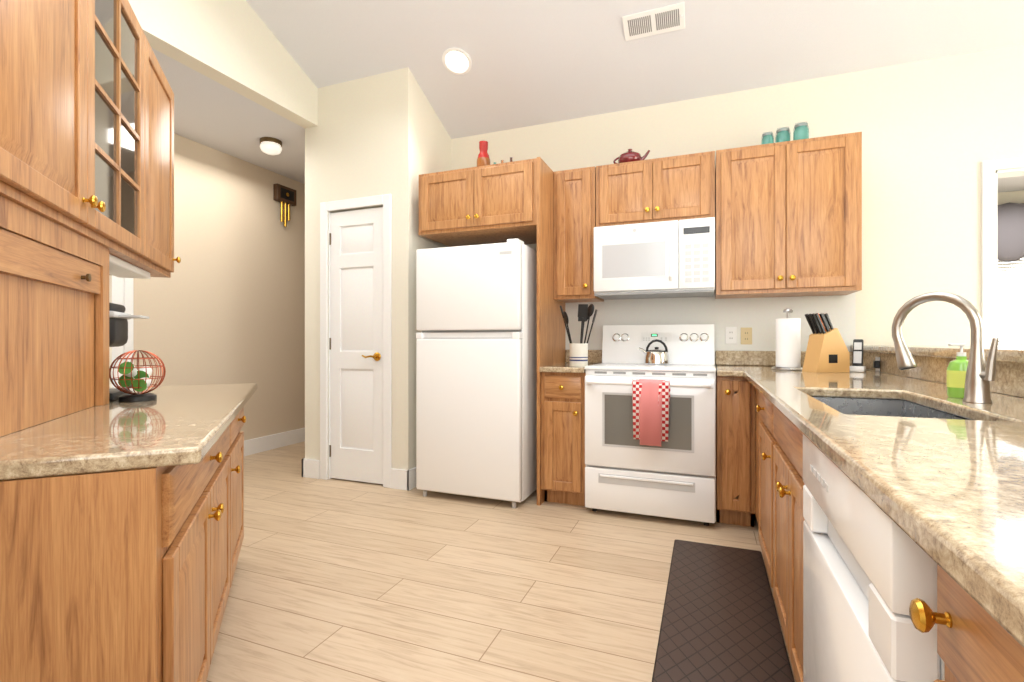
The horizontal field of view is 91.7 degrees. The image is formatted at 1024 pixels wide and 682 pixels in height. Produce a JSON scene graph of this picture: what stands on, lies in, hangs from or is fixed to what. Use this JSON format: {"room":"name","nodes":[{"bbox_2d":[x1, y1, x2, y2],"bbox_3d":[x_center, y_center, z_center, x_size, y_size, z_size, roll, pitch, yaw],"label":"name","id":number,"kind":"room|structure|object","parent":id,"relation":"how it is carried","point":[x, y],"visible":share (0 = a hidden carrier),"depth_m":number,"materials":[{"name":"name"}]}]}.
{"room":"kitchen","nodes":[
{"label":"kitchen","id":0,"kind":"room"},
{"bbox_2d":[109,275,111,386],"bbox_3d":[-1.557,-1.256,1.055,2.246,4.660,2.407,0,0,21],"label":"wall","id":1,"kind":"structure","parent":0,"point":[110,301],"depth_m":2.52,"materials":[{"name":"white paint"}]},
{"bbox_2d":[0,0,155,267],"bbox_3d":[-1.351,-0.773,1.375,0.288,0.925,1.286,0,0,-24],"label":"upper cabinet","id":2,"kind":"object","parent":1,"relation":"attached to","point":[86,121],"depth_m":1.40,"materials":[{"name":"brown wood"}]},
{"bbox_2d":[109,254,149,278],"bbox_3d":[-1.580,-0.296,1.960,0.120,0.030,0.620,0,0,-24],"label":"under-cabinet light","id":3,"kind":"object","parent":2,"relation":"attached to","point":[119,268],"visible":0.52,"depth_m":2.02,"materials":[{"name":"white plastic"}]},
{"bbox_2d":[109,58,179,277],"bbox_3d":[-1.682,-0.773,2.134,0.288,0.925,0.610,0,0,-24],"label":"upper cabinet","id":4,"kind":"object","parent":1,"relation":"attached to","point":[165,259],"depth_m":2.27,"materials":[{"name":"brown wood"}]},
{"bbox_2d":[134,134,304,440],"bbox_3d":[-2.984,-0.301,3.544,0.120,2.750,6.240,0,0,21],"label":"wall","id":5,"kind":"structure","parent":0,"point":[224,303],"depth_m":4.52,"materials":[{"name":"beige paint"}]},
{"bbox_2d":[112,275,133,386],"bbox_3d":[-2.979,0.021,3.271,0.088,2.105,0.945,0,0,21],"label":"hall door","id":6,"kind":"structure","parent":5,"relation":"in","point":[123,291],"depth_m":3.66,"materials":[{"name":"white wood"}]},
{"bbox_2d":[244,428,304,455],"bbox_3d":[-2.334,1.003,5.016,0.015,0.142,2.765,0,0,21],"label":"baseboard","id":7,"kind":"structure","parent":5,"relation":"attached to","point":[266,443],"depth_m":4.92,"materials":[{"name":"white wood"}]},
{"bbox_2d":[273,183,295,226],"bbox_3d":[-2.298,-1.356,5.042,0.061,0.400,0.250,0,0,21],"label":"door chime","id":8,"kind":"object","parent":5,"relation":"attached to","point":[285,195],"visible":0.98,"depth_m":5.02,"materials":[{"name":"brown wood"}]},
{"bbox_2d":[128,0,317,127],"bbox_3d":[-1.840,-2.126,3.233,0.130,0.899,1.443,0,0,21],"label":"wall","id":9,"kind":"structure","parent":0,"point":[237,46],"depth_m":3.20,"materials":[{"name":"beige paint"}]},
{"bbox_2d":[305,67,416,479],"bbox_3d":[-1.172,-0.448,3.805,0.956,3.043,0.110,0,0,21],"label":"wall","id":10,"kind":"structure","parent":0,"point":[400,136],"depth_m":3.68,"materials":[{"name":"beige paint"}]},
{"bbox_2d":[302,458,319,478],"bbox_3d":[-1.573,1.003,3.894,0.177,0.142,0.015,0,0,21],"label":"baseboard","id":11,"kind":"structure","parent":10,"relation":"attached to","point":[311,468],"depth_m":3.88,"materials":[{"name":"white wood"}]},
{"bbox_2d":[320,194,390,487],"bbox_3d":[-1.179,0.003,3.753,0.652,2.143,0.088,0,0,21],"label":"pantry door","id":12,"kind":"structure","parent":10,"relation":"in","point":[359,345],"depth_m":3.76,"materials":[{"name":"white wood"}]},
{"bbox_2d":[391,468,408,489],"bbox_3d":[-0.808,1.003,3.595,0.155,0.142,0.015,0,0,21],"label":"baseboard","id":13,"kind":"structure","parent":10,"relation":"attached to","point":[399,478],"depth_m":3.59,"materials":[{"name":"white wood"}]},
{"bbox_2d":[417,82,450,332],"bbox_3d":[-0.664,-0.424,3.955,0.120,2.997,0.540,0,0,21],"label":"wall","id":14,"kind":"structure","parent":0,"point":[433,146],"depth_m":3.84,"materials":[{"name":"beige paint"}]},
{"bbox_2d":[407,467,415,490],"bbox_3d":[-0.623,1.003,3.871,0.015,0.142,0.665,0,0,21],"label":"baseboard","id":15,"kind":"structure","parent":14,"relation":"attached to","point":[411,475],"depth_m":3.59,"materials":[{"name":"white wood"}]},
{"bbox_2d":[206,441,795,681],"bbox_3d":[0.830,1.099,2.424,8.040,0.050,6.940,0,0,21],"label":"floor","id":16,"kind":"structure","parent":0,"point":[338,580],"depth_m":2.18,"materials":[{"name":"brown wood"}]},
{"bbox_2d":[0,417,235,681],"bbox_3d":[-1.173,0.662,1.359,0.606,0.824,1.095,0,0,-24],"label":"base cabinet","id":17,"kind":"object","parent":16,"relation":"on","point":[119,576],"depth_m":0.95,"materials":[{"name":"brown wood"}]},
{"bbox_2d":[0,383,256,479],"bbox_3d":[-1.261,0.232,1.627,0.662,0.035,1.655,0,0,-24],"label":"countertop","id":18,"kind":"structure","parent":17,"relation":"on","point":[175,425],"depth_m":1.13,"materials":[{"name":"stone"}]},
{"bbox_2d":[0,195,108,436],"bbox_3d":[-1.183,-0.049,0.971,0.271,0.523,1.450,0,0,-24],"label":"cabinet","id":19,"kind":"object","parent":18,"relation":"on","point":[54,320],"visible":1,"depth_m":1.30,"materials":[{"name":"brown wood"}]},
{"bbox_2d":[109,302,148,400],"bbox_3d":[-1.525,0.038,1.803,0.320,0.350,0.210,0,0,-24],"label":"coffee maker","id":20,"kind":"object","parent":18,"relation":"on","point":[119,318],"visible":0.25,"depth_m":1.80,"materials":[{"name":"black plastic"}]},
{"bbox_2d":[109,350,165,401],"bbox_3d":[-1.336,0.124,1.777,0.163,0.179,0.163,0,0,21],"label":"basket","id":21,"kind":"object","parent":18,"relation":"on","point":[138,380],"visible":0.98,"depth_m":1.74,"materials":[{"name":"orange metal"}]},
{"bbox_2d":[236,407,245,564],"bbox_3d":[-1.470,0.662,2.040,0.606,0.824,0.651,0,0,-24],"label":"base cabinet","id":22,"kind":"object","parent":16,"relation":"on","point":[240,418],"depth_m":2.25,"materials":[{"name":"brown wood"}]},
{"bbox_2d":[416,239,536,507],"bbox_3d":[-0.175,0.213,3.618,0.760,1.722,0.732,0,0,21],"label":"refrigerator","id":23,"kind":"object","parent":16,"relation":"on","point":[476,374],"visible":0.9,"depth_m":3.27,"materials":[{"name":"white metal"}]},
{"bbox_2d":[537,157,564,505],"bbox_3d":[0.286,-0.061,3.531,0.022,2.270,0.628,0,0,21],"label":"panel","id":24,"kind":"object","parent":16,"relation":"on","point":[550,336],"visible":0.64,"depth_m":3.35,"materials":[{"name":"brown wood"}]},
{"bbox_2d":[541,372,585,505],"bbox_3d":[0.429,0.639,3.459,0.296,0.870,0.657,0,0,21],"label":"base cabinet","id":25,"kind":"object","parent":16,"relation":"on","point":[563,465],"visible":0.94,"depth_m":3.19,"materials":[{"name":"brown wood"}]},
{"bbox_2d":[540,350,601,372],"bbox_3d":[0.431,0.137,3.462,0.294,0.135,0.651,0,0,21],"label":"countertop","id":26,"kind":"structure","parent":25,"relation":"on","point":[594,356],"depth_m":3.37,"materials":[{"name":"stone"}]},
{"bbox_2d":[560,304,596,366],"bbox_3d":[0.444,-0.039,3.290,0.245,0.415,0.236,0,0,21],"label":"utensil crock","id":27,"kind":"object","parent":26,"relation":"on","point":[578,354],"visible":1,"depth_m":3.23,"materials":[{"name":"white ceramic"}]},
{"bbox_2d":[585,324,715,525],"bbox_3d":[0.906,0.481,3.218,0.758,1.185,0.726,0,0,21],"label":"stove","id":28,"kind":"object","parent":16,"relation":"on","point":[674,476],"visible":0.98,"depth_m":2.97,"materials":[{"name":"white metal"}]},
{"bbox_2d":[632,379,669,446],"bbox_3d":[0.805,0.414,2.880,0.210,0.379,0.058,0,0,21],"label":"dish towel","id":29,"kind":"object","parent":28,"relation":"hanging from","point":[650,399],"visible":0.98,"depth_m":2.86,"materials":[{"name":"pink fabric"}]},
{"bbox_2d":[639,339,669,364],"bbox_3d":[0.949,0.075,3.323,0.199,0.168,0.164,0,0,21],"label":"kettle","id":30,"kind":"object","parent":28,"relation":"on","point":[656,356],"visible":1,"depth_m":3.26,"materials":[{"name":"silver metal"}]},
{"bbox_2d":[652,540,794,681],"bbox_3d":[0.729,1.065,1.729,0.414,0.016,1.832,0,0,21],"label":"rug","id":31,"kind":"object","parent":16,"relation":"on","point":[720,622],"visible":0.96,"depth_m":1.87,"materials":[{"name":"rubber"}]},
{"bbox_2d":[716,373,754,526],"bbox_3d":[1.375,0.639,3.089,0.199,0.870,0.657,0,0,21],"label":"base cabinet","id":32,"kind":"object","parent":16,"relation":"on","point":[735,450],"visible":0.92,"depth_m":2.82,"materials":[{"name":"brown wood"}]},
{"bbox_2d":[755,388,761,521],"bbox_3d":[1.579,0.639,2.506,0.605,0.870,0.376,0,0,21],"label":"base cabinet","id":33,"kind":"object","parent":16,"relation":"on","point":[757,418],"depth_m":2.73,"materials":[{"name":"brown wood"}]},
{"bbox_2d":[756,392,777,587],"bbox_3d":[1.380,0.639,2.070,0.657,0.870,0.580,0,0,21],"label":"base cabinet","id":34,"kind":"object","parent":16,"relation":"on","point":[767,440],"visible":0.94,"depth_m":2.10,"materials":[{"name":"brown wood"}]},
{"bbox_2d":[773,405,804,681],"bbox_3d":[1.123,0.639,1.414,0.657,0.870,0.828,0,0,21],"label":"base cabinet","id":35,"kind":"object","parent":16,"relation":"on","point":[788,517],"visible":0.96,"depth_m":1.51,"materials":[{"name":"brown wood"}]},
{"bbox_2d":[803,434,944,681],"bbox_3d":[0.842,0.641,0.756,0.610,0.865,0.598,0,0,21],"label":"dishwasher","id":36,"kind":"object","parent":16,"relation":"on","point":[869,569],"visible":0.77,"depth_m":0.74,"materials":[{"name":"white plastic"}]},
{"bbox_2d":[850,345,1023,397],"bbox_3d":[1.500,0.550,1.075,0.327,1.047,4.316,0,0,21],"label":"raised bar","id":37,"kind":"object","parent":16,"relation":"on","point":[932,362],"visible":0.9,"depth_m":1.98,"materials":[{"name":"stone"}]},
{"bbox_2d":[873,357,879,371],"bbox_3d":[1.984,0.129,2.716,0.028,0.080,0.085,0,0,21],"label":"outlet","id":38,"kind":"object","parent":37,"relation":"attached to","point":[876,364],"visible":1,"depth_m":2.69,"materials":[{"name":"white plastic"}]},
{"bbox_2d":[909,564,1023,681],"bbox_3d":[0.696,0.639,0.323,0.657,0.870,0.310,0,0,21],"label":"base cabinet","id":39,"kind":"object","parent":16,"relation":"on","point":[976,642],"visible":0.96,"depth_m":0.48,"materials":[{"name":"brown wood"}]},
{"bbox_3d":[0.460,0.639,-0.278,0.657,0.870,0.980,0,0,21],"label":"base cabinet","id":40,"kind":"object","parent":16,"relation":"on","visible":0},
{"bbox_2d":[715,351,1023,646],"bbox_3d":[0.998,0.137,1.282,0.817,0.135,4.296,0,0,21],"label":"countertop","id":41,"kind":"structure","parent":40,"relation":"on","point":[946,496],"depth_m":0.71,"materials":[{"name":"stone"}]},
{"bbox_2d":[771,308,802,369],"bbox_3d":[1.601,-0.012,2.885,0.176,0.360,0.176,0,0,21],"label":"paper towel holder","id":42,"kind":"object","parent":41,"relation":"on","point":[788,342],"visible":0.88,"depth_m":2.83,"materials":[{"name":"white paper"}]},
{"bbox_2d":[802,313,849,372],"bbox_3d":[1.687,0.011,2.676,0.190,0.315,0.111,0,0,-7],"label":"knife block","id":43,"kind":"object","parent":41,"relation":"on","point":[827,351],"visible":1,"depth_m":2.63,"materials":[{"name":"brown wood"}]},
{"bbox_2d":[850,339,865,371],"bbox_3d":[1.874,0.081,2.697,0.070,0.176,0.101,0,0,41],"label":"cordless phone","id":44,"kind":"object","parent":41,"relation":"on","point":[857,361],"visible":0.96,"depth_m":2.70,"materials":[{"name":"white plastic"}]},
{"bbox_2d":[813,397,967,419],"bbox_3d":[1.052,0.311,1.424,0.356,0.213,0.756,0,0,21],"label":"sink","id":45,"kind":"object","parent":41,"relation":"in","point":[880,407],"visible":0.12,"depth_m":1.73,"materials":[{"name":"silver metal"}]},
{"bbox_2d":[892,291,998,403],"bbox_3d":[1.231,0.013,1.426,0.184,0.311,0.204,0,0,21],"label":"faucet","id":46,"kind":"object","parent":41,"relation":"on","point":[980,373],"visible":1,"depth_m":1.36,"materials":[{"name":"silver metal"}]},
{"bbox_2d":[946,343,968,397],"bbox_3d":[1.333,0.088,1.475,0.067,0.160,0.067,0,0,21],"label":"soap bottle","id":47,"kind":"object","parent":41,"relation":"on","point":[956,370],"visible":0.75,"depth_m":1.46,"materials":[{"name":"green plastic"}]},
{"bbox_2d":[152,0,1023,183],"bbox_3d":[0.703,-2.686,2.098,8.040,2.020,6.240,0,0,21],"label":"ceiling","id":48,"kind":"structure","parent":0,"point":[536,62],"depth_m":3.27,"materials":[{"name":"white paint"}]},
{"bbox_2d":[260,137,281,154],"bbox_3d":[-2.023,-1.621,4.173,0.170,0.110,0.170,0,0,21],"label":"light","id":49,"kind":"object","parent":48,"relation":"attached to","point":[270,146],"visible":1,"depth_m":4.12,"materials":[{"name":"white glass"}]},
{"bbox_2d":[442,48,471,74],"bbox_3d":[-0.384,-1.949,3.474,0.210,0.087,0.196,0,0,21],"label":"recessed light","id":50,"kind":"object","parent":48,"relation":"in","point":[457,61],"visible":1,"depth_m":3.47,"materials":[{"name":"white glass"}]},
{"bbox_2d":[622,2,684,40],"bbox_3d":[0.861,-1.934,3.022,0.360,0.069,0.153,0,0,21],"label":"ceiling vent","id":51,"kind":"object","parent":48,"relation":"in","point":[660,20],"visible":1,"depth_m":3.01,"materials":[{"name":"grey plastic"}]},
{"bbox_2d":[451,44,1023,365],"bbox_3d":[1.111,-0.341,3.614,5.346,2.830,0.120,0,0,21],"label":"wall","id":52,"kind":"structure","parent":0,"point":[925,128],"depth_m":3.06,"materials":[{"name":"beige paint"}]},
{"bbox_2d":[419,158,536,246],"bbox_3d":[-0.153,-0.979,3.684,0.900,0.435,0.664,0,0,21],"label":"upper cabinet","id":53,"kind":"object","parent":52,"relation":"attached to","point":[489,204],"visible":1,"depth_m":3.42,"materials":[{"name":"brown wood"}]},
{"bbox_2d":[477,141,489,166],"bbox_3d":[-0.207,-1.320,3.615,0.101,0.247,0.101,0,0,21],"label":"bottle","id":54,"kind":"object","parent":53,"relation":"on","point":[483,158],"visible":0.6,"depth_m":3.58,"materials":[{"name":"red glass"}]},
{"bbox_2d":[554,166,603,302],"bbox_3d":[0.481,-0.744,3.591,0.296,0.905,0.374,0,0,21],"label":"upper cabinet","id":55,"kind":"object","parent":52,"relation":"attached to","point":[574,207],"visible":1,"depth_m":3.45,"materials":[{"name":"brown wood"}]},
{"bbox_2d":[594,217,714,299],"bbox_3d":[0.963,-0.531,3.362,0.754,0.459,0.449,0,0,21],"label":"microwave","id":56,"kind":"object","parent":52,"relation":"attached to","point":[668,259],"visible":1,"depth_m":3.19,"materials":[{"name":"white"}]},
{"bbox_2d":[596,151,714,226],"bbox_3d":[0.976,-0.984,3.397,0.756,0.425,0.374,0,0,21],"label":"upper cabinet","id":57,"kind":"object","parent":52,"relation":"attached to","point":[678,188],"visible":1,"depth_m":3.24,"materials":[{"name":"brown wood"}]},
{"bbox_2d":[613,149,649,163],"bbox_3d":[0.827,-1.262,3.446,0.252,0.132,0.164,0,0,21],"label":"teapot","id":58,"kind":"object","parent":57,"relation":"on","point":[629,155],"visible":0.73,"depth_m":3.39,"materials":[{"name":"red ceramic"}]},
{"bbox_2d":[566,292,855,358],"bbox_3d":[1.289,-0.101,3.478,1.884,0.450,0.002,0,0,21],"label":"wall","id":59,"kind":"structure","parent":52,"relation":"attached to","point":[759,316],"depth_m":3.41,"materials":[{"name":"beige paint"}]},
{"bbox_2d":[725,327,736,343],"bbox_3d":[1.495,-0.036,3.394,0.070,0.114,0.006,0,0,21],"label":"outlet","id":60,"kind":"object","parent":59,"relation":"attached to","point":[730,335],"visible":1,"depth_m":3.39,"materials":[{"name":"white plastic"}]},
{"bbox_2d":[741,328,751,343],"bbox_3d":[1.584,-0.031,3.360,0.070,0.114,0.006,0,0,21],"label":"electrical outlet","id":61,"kind":"object","parent":59,"relation":"attached to","point":[746,335],"visible":1,"depth_m":3.36,"materials":[{"name":"beige plastic"}]},
{"bbox_2d":[715,132,861,298],"bbox_3d":[1.690,-0.741,3.110,0.770,0.905,0.387,0,0,21],"label":"upper cabinet","id":62,"kind":"object","parent":52,"relation":"attached to","point":[788,218],"visible":1,"depth_m":2.96,"materials":[{"name":"brown wood"}]},
{"bbox_2d":[761,132,773,144],"bbox_3d":[1.622,-1.259,3.156,0.073,0.128,0.071,0,0,21],"label":"mason jar","id":63,"kind":"object","parent":62,"relation":"on","point":[767,138],"visible":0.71,"depth_m":3.13,"materials":[{"name":"teal glass"}]},
{"bbox_2d":[775,127,790,142],"bbox_3d":[1.717,-1.273,3.151,0.089,0.156,0.086,0,0,21],"label":"mason jar","id":64,"kind":"object","parent":62,"relation":"on","point":[783,134],"visible":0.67,"depth_m":3.12,"materials":[{"name":"teal glass"}]},
{"bbox_2d":[793,122,808,139],"bbox_3d":[1.790,-1.273,3.079,0.089,0.156,0.086,0,0,21],"label":"mason jar","id":65,"kind":"object","parent":62,"relation":"on","point":[801,131],"visible":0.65,"depth_m":3.05,"materials":[{"name":"teal glass"}]},
{"bbox_2d":[981,157,1023,346],"bbox_3d":[3.186,0.014,2.726,0.955,2.120,0.016,0,0,21],"label":"trim","id":66,"kind":"structure","parent":52,"relation":"attached to","point":[989,168],"depth_m":2.88,"materials":[{"name":"white paint"}]},
{"bbox_2d":[995,168,1023,337],"bbox_3d":[3.211,0.044,2.791,0.834,2.060,0.120,0,0,21],"label":"doorway","id":67,"kind":"structure","parent":52,"relation":"in","point":[1009,173],"depth_m":2.88,"materials":[{"name":"white paint"}]},
{"bbox_2d":[998,190,1023,204],"bbox_3d":[4.542,-1.246,4.632,1.000,0.240,0.120,0,0,21],"label":"wall","id":68,"kind":"structure","parent":0,"point":[1011,197],"depth_m":4.55,"materials":[{"name":"beige paint"}]},
{"bbox_2d":[998,202,1023,261],"bbox_3d":[4.576,-0.976,4.452,1.375,0.540,0.130,0,0,21],"label":"valance","id":69,"kind":"object","parent":68,"relation":"attached to","point":[1010,232],"visible":0.38,"depth_m":4.44,"materials":[{"name":"grey fabric"}]},
{"bbox_2d":[998,176,1023,192],"bbox_3d":[3.986,-1.396,3.733,2.120,0.060,2.200,0,0,21],"label":"ceiling","id":70,"kind":"structure","parent":0,"point":[1008,184],"depth_m":4.35,"materials":[{"name":"white paint"}]},
{"bbox_3d":[4.542,0.649,4.632,1.000,0.850,0.120,0,0,21],"label":"wall","id":71,"kind":"structure","parent":0,"visible":0},
{"bbox_2d":[998,258,1023,342],"bbox_3d":[4.538,-0.456,4.620,1.140,1.460,0.125,0,0,21],"label":"nook window","id":72,"kind":"structure","parent":71,"relation":"in","point":[1011,307],"depth_m":4.63,"materials":[{"name":"white"}]},
{"bbox_2d":[998,257,1023,346],"bbox_3d":[4.527,-0.452,4.592,0.960,1.292,0.025,0,0,21],"label":"window blind","id":73,"kind":"object","parent":72,"relation":"attached to","point":[1006,283],"visible":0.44,"depth_m":4.56,"materials":[{"name":"white plastic"}]}
]}

